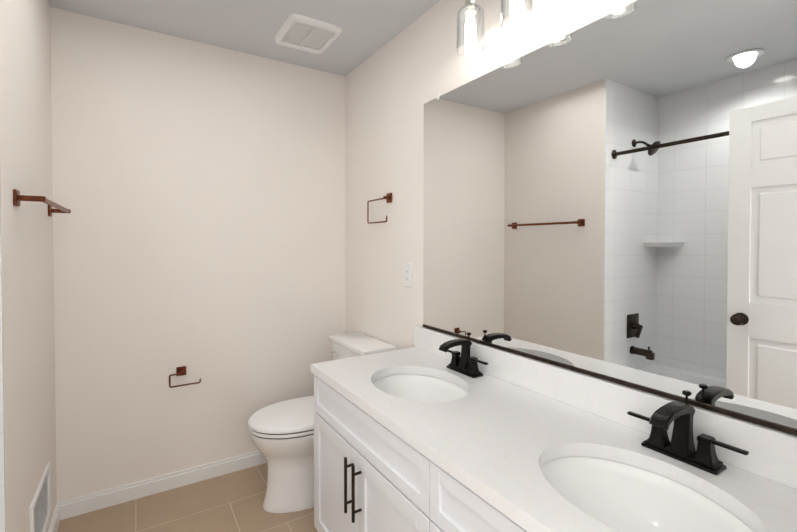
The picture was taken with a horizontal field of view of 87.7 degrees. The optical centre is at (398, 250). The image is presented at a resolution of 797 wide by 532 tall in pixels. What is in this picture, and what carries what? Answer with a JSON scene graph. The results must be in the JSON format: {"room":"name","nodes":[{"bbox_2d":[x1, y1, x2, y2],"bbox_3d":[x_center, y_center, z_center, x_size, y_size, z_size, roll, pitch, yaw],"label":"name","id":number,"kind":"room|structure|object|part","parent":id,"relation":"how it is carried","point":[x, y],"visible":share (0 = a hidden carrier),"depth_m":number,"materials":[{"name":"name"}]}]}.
{"room":"bathroom","nodes":[
{"label":"bathroom","id":0,"kind":"room"},
{"bbox_2d":[0,0,56,531],"bbox_3d":[-1.695,0.084,1.406,0.700,2.440,0.900,-1,1,-32],"label":"wall","id":1,"kind":"structure","parent":0,"point":[27,259],"depth_m":1.49,"materials":[{"name":"paint"}]},
{"bbox_2d":[0,182,5,531],"bbox_3d":[-1.452,-0.089,1.018,0.700,2.080,0.010,-1,1,-32],"label":"wall tile","id":2,"kind":"structure","parent":1,"relation":"attached to","point":[2,492],"depth_m":1.21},
{"bbox_2d":[29,462,50,531],"bbox_3d":[-1.411,1.033,1.636,0.013,0.235,0.360,-1,1,-32],"label":"air vent register","id":3,"kind":"object","parent":1,"relation":"attached to","point":[39,512],"visible":1,"depth_m":1.66,"materials":[{"name":"white plastic"}]},
{"bbox_2d":[13,189,70,216],"bbox_3d":[-1.380,-0.174,1.631,0.078,0.052,0.672,-1,1,-32],"label":"towel rail","id":4,"kind":"object","parent":1,"relation":"attached to","point":[17,197],"visible":1,"depth_m":1.38,"materials":[{"name":"brown metal"}]},
{"bbox_2d":[48,504,59,531],"bbox_3d":[-1.388,1.260,1.606,0.013,0.082,0.897,-1,1,-32],"label":"baseboard","id":5,"kind":"structure","parent":1,"relation":"attached to","point":[54,523],"depth_m":1.90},
{"bbox_2d":[57,463,317,531],"bbox_3d":[-0.246,1.348,0.556,2.460,0.060,4.160,-1,1,-32],"label":"floor","id":6,"kind":"structure","parent":0,"point":[231,502],"depth_m":2.04,"materials":[{"name":"tile"}]},
{"bbox_2d":[248,332,397,512],"bbox_3d":[-0.429,0.903,2.226,0.721,0.776,0.464,-1,1,-32],"label":"toilet","id":7,"kind":"object","parent":6,"relation":"on","point":[282,434],"visible":0.42,"depth_m":2.06,"materials":[{"name":"ceramic"}]},
{"bbox_3d":[-0.512,0.867,2.173,0.524,0.060,0.384,-1,1,-32],"label":"seat","id":8,"kind":"part","parent":7,"relation":"part of","materials":[{"name":"white plastic"}]},
{"bbox_3d":[-0.212,0.705,2.360,0.207,0.384,0.464,-1,1,-32],"label":"tank","id":9,"kind":"part","parent":7,"relation":"part of","materials":[{"name":"ceramic"}]},
{"bbox_2d":[313,373,534,531],"bbox_3d":[0.296,0.920,1.217,0.584,0.775,1.662,-1,1,-32],"label":"bathroom vanity","id":10,"kind":"object","parent":6,"relation":"on","point":[368,477],"depth_m":1.31,"materials":[{"name":"white wood"}]},
{"bbox_2d":[311,345,796,531],"bbox_3d":[0.305,0.515,1.222,0.557,0.035,1.672,-1,1,-32],"label":"countertop","id":11,"kind":"structure","parent":10,"relation":"on","point":[485,437],"depth_m":1.11,"materials":[{"name":"white stone"}]},
{"bbox_2d":[363,365,478,408],"bbox_3d":[0.075,0.595,1.552,0.376,0.160,0.478,-1,1,-32],"label":"sink","id":12,"kind":"object","parent":11,"relation":"in","point":[417,387],"depth_m":1.71,"materials":[{"name":"white ceramic"}]},
{"bbox_2d":[435,337,490,376],"bbox_3d":[0.226,0.424,1.645,0.146,0.132,0.258,-1,1,-32],"label":"faucet","id":13,"kind":"object","parent":11,"relation":"on","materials":[{"name":"black metal"}]},
{"bbox_2d":[519,437,786,531],"bbox_3d":[0.503,0.606,0.876,0.376,0.160,0.478,-1,1,-32],"label":"sink","id":14,"kind":"object","parent":11,"relation":"in","point":[630,494],"depth_m":1.00,"materials":[{"name":"white ceramic"}]},
{"bbox_2d":[627,397,750,476],"bbox_3d":[0.647,0.435,0.980,0.146,0.132,0.258,-1,1,-32],"label":"faucet","id":15,"kind":"object","parent":11,"relation":"on","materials":[{"name":"black metal"}]},
{"bbox_2d":[50,7,345,502],"bbox_3d":[-1.326,0.071,2.243,2.460,2.440,0.120,-1,1,-32],"label":"wall","id":16,"kind":"structure","parent":0,"point":[199,193],"depth_m":2.26,"materials":[{"name":"paint"}]},
{"bbox_2d":[57,450,266,519],"bbox_3d":[-0.994,1.248,2.393,1.520,0.082,0.013,-1,1,-32],"label":"baseboard","id":17,"kind":"structure","parent":16,"relation":"attached to","point":[73,507],"depth_m":2.20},
{"bbox_2d":[169,366,200,387],"bbox_3d":[-1.162,0.685,2.258,0.156,0.096,0.044,-1,1,-32],"label":"toilet paper holder","id":18,"kind":"object","parent":16,"relation":"attached to","point":[180,371],"visible":0.96,"depth_m":2.25,"materials":[{"name":"brown metal"}]},
{"bbox_2d":[48,0,439,75],"bbox_3d":[-0.246,-1.151,0.516,2.460,0.060,4.160,-1,1,-32],"label":"ceiling","id":19,"kind":"structure","parent":0,"point":[368,27],"depth_m":2.06,"materials":[{"name":"paint"}]},
{"bbox_2d":[274,14,342,53],"bbox_3d":[-0.484,-1.139,2.212,0.284,0.019,0.334,-1,1,-32],"label":"fan","id":20,"kind":"object","parent":19,"relation":"attached to","point":[300,32],"visible":1,"depth_m":2.19,"materials":[{"name":"white plastic"}]},
{"bbox_2d":[345,0,796,435],"bbox_3d":[0.743,0.088,1.162,0.120,2.440,3.920,-1,1,-32],"label":"wall","id":21,"kind":"structure","parent":0,"point":[395,84],"depth_m":2.19,"materials":[{"name":"paint"}]},
{"bbox_2d":[367,193,391,223],"bbox_3d":[-0.110,-0.234,2.355,0.040,0.162,0.225,-1,1,-32],"label":"towel ring","id":22,"kind":"object","parent":21,"relation":"attached to","point":[388,197],"visible":1,"depth_m":2.31,"materials":[{"name":"brown metal"}]},
{"bbox_2d":[404,263,411,286],"bbox_3d":[0.048,0.128,2.140,0.008,0.124,0.074,-1,1,-32],"label":"electrical outlet plate","id":23,"kind":"object","parent":21,"relation":"attached to","point":[407,274],"visible":1,"depth_m":2.13,"materials":[{"name":"white plastic"}]},
{"bbox_2d":[456,0,532,55],"bbox_3d":[0.417,-0.891,1.394,0.164,0.270,0.556,-1,1,-32],"label":"sconce","id":24,"kind":"object","parent":21,"relation":"attached to","point":[470,8],"visible":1,"depth_m":1.53,"materials":[{"name":"clear glass"}]},
{"bbox_2d":[415,325,796,488],"bbox_3d":[0.532,0.441,1.364,0.020,0.108,1.672,-1,1,-32],"label":"backsplash","id":25,"kind":"structure","parent":21,"relation":"attached to","point":[773,452],"depth_m":1.19,"materials":[{"name":"white stone"}]},
{"bbox_2d":[423,0,796,434],"bbox_3d":[0.540,-0.161,1.352,0.010,1.091,1.569,-1,1,-32],"label":"mirror","id":26,"kind":"object","parent":21,"relation":"attached to","point":[611,197],"visible":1,"depth_m":1.15,"materials":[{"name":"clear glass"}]}
]}

